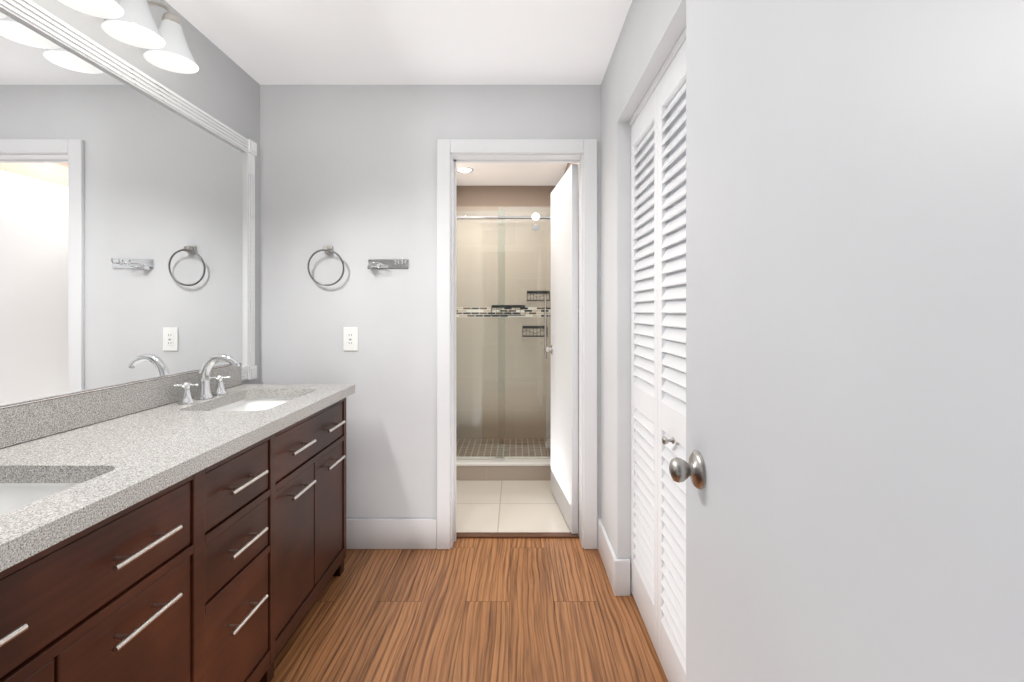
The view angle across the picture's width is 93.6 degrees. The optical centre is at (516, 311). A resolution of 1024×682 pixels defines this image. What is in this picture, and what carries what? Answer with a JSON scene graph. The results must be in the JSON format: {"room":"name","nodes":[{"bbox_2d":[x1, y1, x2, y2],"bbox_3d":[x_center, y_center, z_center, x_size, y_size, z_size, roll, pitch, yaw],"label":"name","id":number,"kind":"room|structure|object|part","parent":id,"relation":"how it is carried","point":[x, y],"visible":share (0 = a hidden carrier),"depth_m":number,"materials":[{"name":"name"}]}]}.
{"room":"bathroom","nodes":[
{"label":"bathroom","id":0,"kind":"room"},
{"bbox_2d":[31,0,259,383],"bbox_3d":[-1.360,0.025,1.130,0.120,2.350,2.860,0,0,0],"label":"wall","id":1,"kind":"structure","parent":0,"point":[221,87],"depth_m":2.04,"materials":[{"name":"paint"}]},
{"bbox_2d":[0,0,256,406],"bbox_3d":[-1.285,-0.248,1.192,0.028,1.155,2.345,0,0,0],"label":"mirror","id":2,"kind":"object","parent":1,"relation":"attached to","point":[127,222],"visible":0.9,"depth_m":1.52,"materials":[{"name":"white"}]},
{"bbox_2d":[58,0,198,73],"bbox_3d":[-1.179,-0.922,1.351,0.238,0.204,0.708,0,0,0],"label":"sconce","id":3,"kind":"object","parent":1,"relation":"attached to","point":[170,16],"depth_m":1.48,"materials":[{"name":"white glass"}]},
{"bbox_3d":[-1.135,-0.881,1.351,0.150,0.122,0.618,0,0,0],"label":"vanity light sconce shade","id":4,"kind":"part","parent":3,"relation":"part of","materials":[{"name":"white glass"}]},
{"bbox_2d":[165,0,631,185],"bbox_3d":[-0.425,-1.200,2.100,1.990,0.100,4.800,0,0,0],"label":"ceiling","id":5,"kind":"structure","parent":0,"point":[417,42],"depth_m":2.06,"materials":[{"name":"paint"}]},
{"bbox_2d":[456,167,473,172],"bbox_3d":[-0.420,-1.147,3.900,0.156,0.006,0.156,0,0,0],"label":"recessed light","id":6,"kind":"object","parent":5,"relation":"in","point":[463,169],"visible":0.9,"depth_m":3.88,"materials":[{"name":"white"}]},
{"bbox_2d":[260,85,600,517],"bbox_3d":[-0.365,0.025,2.500,1.870,2.350,0.120,0,0,0],"label":"wall","id":7,"kind":"structure","parent":0,"point":[348,173],"depth_m":2.44,"materials":[{"name":"paint"}]},
{"bbox_2d":[307,246,343,285],"bbox_3d":[-0.948,-0.229,2.410,0.185,0.206,0.057,0,0,0],"label":"towel ring","id":8,"kind":"object","parent":7,"relation":"attached to","point":[327,249],"visible":1,"depth_m":2.40,"materials":[{"name":"silver metal"}]},
{"bbox_2d":[343,327,357,350],"bbox_3d":[-0.838,0.140,2.434,0.074,0.120,0.009,0,0,0],"label":"outlet","id":9,"kind":"object","parent":7,"relation":"attached to","point":[350,338],"visible":1,"depth_m":2.43,"materials":[{"name":"white plastic"}]},
{"bbox_2d":[367,258,408,269],"bbox_3d":[-0.647,-0.237,2.398,0.205,0.055,0.081,0,0,0],"label":"bar","id":10,"kind":"object","parent":7,"relation":"attached to","point":[394,263],"visible":1,"depth_m":2.43,"materials":[{"name":"silver metal"}]},
{"bbox_2d":[346,518,436,548],"bbox_3d":[-0.850,1.125,2.432,0.899,0.150,0.016,0,0,0],"label":"baseboard","id":11,"kind":"structure","parent":7,"relation":"attached to","point":[391,533],"depth_m":2.42,"materials":[{"name":"white"}]},
{"bbox_2d":[437,139,596,548],"bbox_3d":[0.005,0.167,2.499,0.810,2.067,0.158,0,0,0],"label":"door frame","id":12,"kind":"structure","parent":7,"relation":"attached to","point":[451,153],"depth_m":2.42,"materials":[{"name":"white"}]},
{"bbox_2d":[271,538,667,681],"bbox_3d":[-0.425,1.230,1.133,1.990,0.060,2.865,0,0,0],"label":"floor","id":13,"kind":"structure","parent":0,"point":[508,610],"depth_m":1.86,"materials":[{"name":"brown wood"}]},
{"bbox_2d":[0,391,354,681],"bbox_3d":[-1.015,0.790,1.335,0.525,0.820,1.770,0,0,0],"label":"bathroom vanity","id":14,"kind":"object","parent":13,"relation":"on","point":[152,530],"depth_m":1.14,"materials":[{"name":"brown wood"}]},
{"bbox_2d":[0,383,354,462],"bbox_3d":[-1.024,0.359,1.335,0.548,0.039,1.810,0,0,0],"label":"countertop","id":15,"kind":"structure","parent":14,"relation":"on","point":[117,438],"depth_m":1.30,"materials":[{"name":"grey stone"}]},
{"bbox_2d":[0,471,139,534],"bbox_3d":[-1.015,0.447,0.822,0.341,0.159,0.498,0,0,0],"label":"sink","id":16,"kind":"object","parent":15,"relation":"in","point":[25,496],"depth_m":1.06,"materials":[{"name":"white ceramic"}]},
{"bbox_2d":[174,354,239,404],"bbox_3d":[-1.167,0.253,1.875,0.178,0.173,0.275,0,0,0],"label":"faucet","id":17,"kind":"object","parent":15,"relation":"on","point":[203,386],"visible":1,"depth_m":1.86,"materials":[{"name":"silver metal"}]},
{"bbox_2d":[180,391,327,414],"bbox_3d":[-1.015,0.447,1.873,0.341,0.159,0.497,0,0,0],"label":"sink","id":18,"kind":"object","parent":15,"relation":"in","point":[256,402],"depth_m":1.99,"materials":[{"name":"white ceramic"}]},
{"bbox_2d":[456,532,578,537],"bbox_3d":[0.005,1.194,2.565,0.658,0.011,0.050,0,0,0],"label":"trim","id":19,"kind":"structure","parent":13,"relation":"on","point":[514,535],"depth_m":2.55,"materials":[{"name":"wood"}]},
{"bbox_2d":[456,186,555,438],"bbox_3d":[-0.095,0.025,4.450,0.930,2.350,0.100,0,0,0],"label":"wall","id":20,"kind":"structure","parent":0,"point":[483,199],"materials":[{"name":"beige tile"}]},
{"bbox_2d":[491,305,524,315],"bbox_3d":[-0.070,-0.010,4.347,0.306,0.095,0.105,0,0,0],"label":"shower shelf","id":21,"kind":"object","parent":20,"relation":"attached to","point":[510,306],"depth_m":4.30,"materials":[{"name":"black metal"}]},
{"bbox_2d":[522,326,547,336],"bbox_3d":[0.170,0.180,4.347,0.226,0.095,0.105,0,0,0],"label":"shower shelf","id":22,"kind":"object","parent":20,"relation":"attached to","point":[533,327],"depth_m":4.30,"materials":[{"name":"black metal"}]},
{"bbox_2d":[527,291,549,300],"bbox_3d":[0.200,-0.142,4.347,0.206,0.090,0.105,0,0,0],"label":"shower shelf","id":23,"kind":"object","parent":20,"relation":"attached to","point":[530,292],"depth_m":4.30,"materials":[{"name":"black metal"}]},
{"bbox_2d":[456,439,578,533],"bbox_3d":[-0.090,1.180,3.533,1.180,0.160,1.935,0,0,0],"label":"floor","id":24,"kind":"structure","parent":0,"point":[505,499],"depth_m":3.17,"materials":[{"name":"beige tile"}]},
{"bbox_2d":[456,457,550,465],"bbox_3d":[-0.090,1.085,3.480,0.976,0.027,0.160,0,0,0],"label":"cap","id":25,"kind":"object","parent":24,"relation":"on","point":[510,461],"visible":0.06,"depth_m":3.43,"materials":[{"name":"white stone"}]},
{"bbox_2d":[456,207,550,460],"bbox_3d":[-0.091,0.161,3.446,0.976,1.821,0.081,0,0,0],"label":"shower door","id":26,"kind":"structure","parent":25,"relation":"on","point":[535,217],"depth_m":3.46,"materials":[{"name":"clear glass"}]},
{"bbox_2d":[563,0,685,593],"bbox_3d":[0.485,0.025,2.100,0.170,2.350,4.800,0,0,0],"label":"wall","id":27,"kind":"structure","parent":0,"point":[651,32],"depth_m":2.04,"materials":[{"name":"paint"}]},
{"bbox_2d":[545,164,578,533],"bbox_3d":[0.282,0.201,2.882,0.130,1.975,0.661,0,0,-6],"label":"door","id":28,"kind":"structure","parent":27,"relation":"attached to","point":[563,348],"depth_m":2.73,"materials":[{"name":"white"}]},
{"bbox_2d":[597,518,625,595],"bbox_3d":[0.426,1.125,2.232,0.029,0.150,0.416,0,0,0],"label":"baseboard","id":29,"kind":"structure","parent":27,"relation":"attached to","point":[615,568],"depth_m":2.09,"materials":[{"name":"white wood"}]},
{"bbox_2d":[629,28,685,126],"bbox_3d":[0.501,-0.793,1.270,0.042,0.021,1.536,0,0,0],"label":"track rail","id":30,"kind":"object","parent":27,"relation":"attached to","point":[671,57],"visible":0.22,"depth_m":1.60,"materials":[{"name":"white metal"}]},
{"bbox_2d":[631,40,685,681],"bbox_3d":[0.483,0.203,1.270,0.063,1.969,1.532,0,0,0],"label":"bifold leaf","id":31,"kind":"object","parent":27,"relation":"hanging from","point":[658,346],"visible":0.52,"depth_m":1.62,"materials":[{"name":"white"}]},
{"bbox_3d":[-0.435,0.025,-0.018,1.730,2.350,0.125,0,0,0],"label":"wall","id":32,"kind":"structure","parent":0,"visible":0},
{"bbox_2d":[669,0,1023,681],"bbox_3d":[0.318,0.179,0.456,0.130,2.018,0.791,0,0,0],"label":"entry door","id":33,"kind":"structure","parent":32,"relation":"in","point":[850,470],"depth_m":0.43,"materials":[{"name":"white paint"}]}
]}

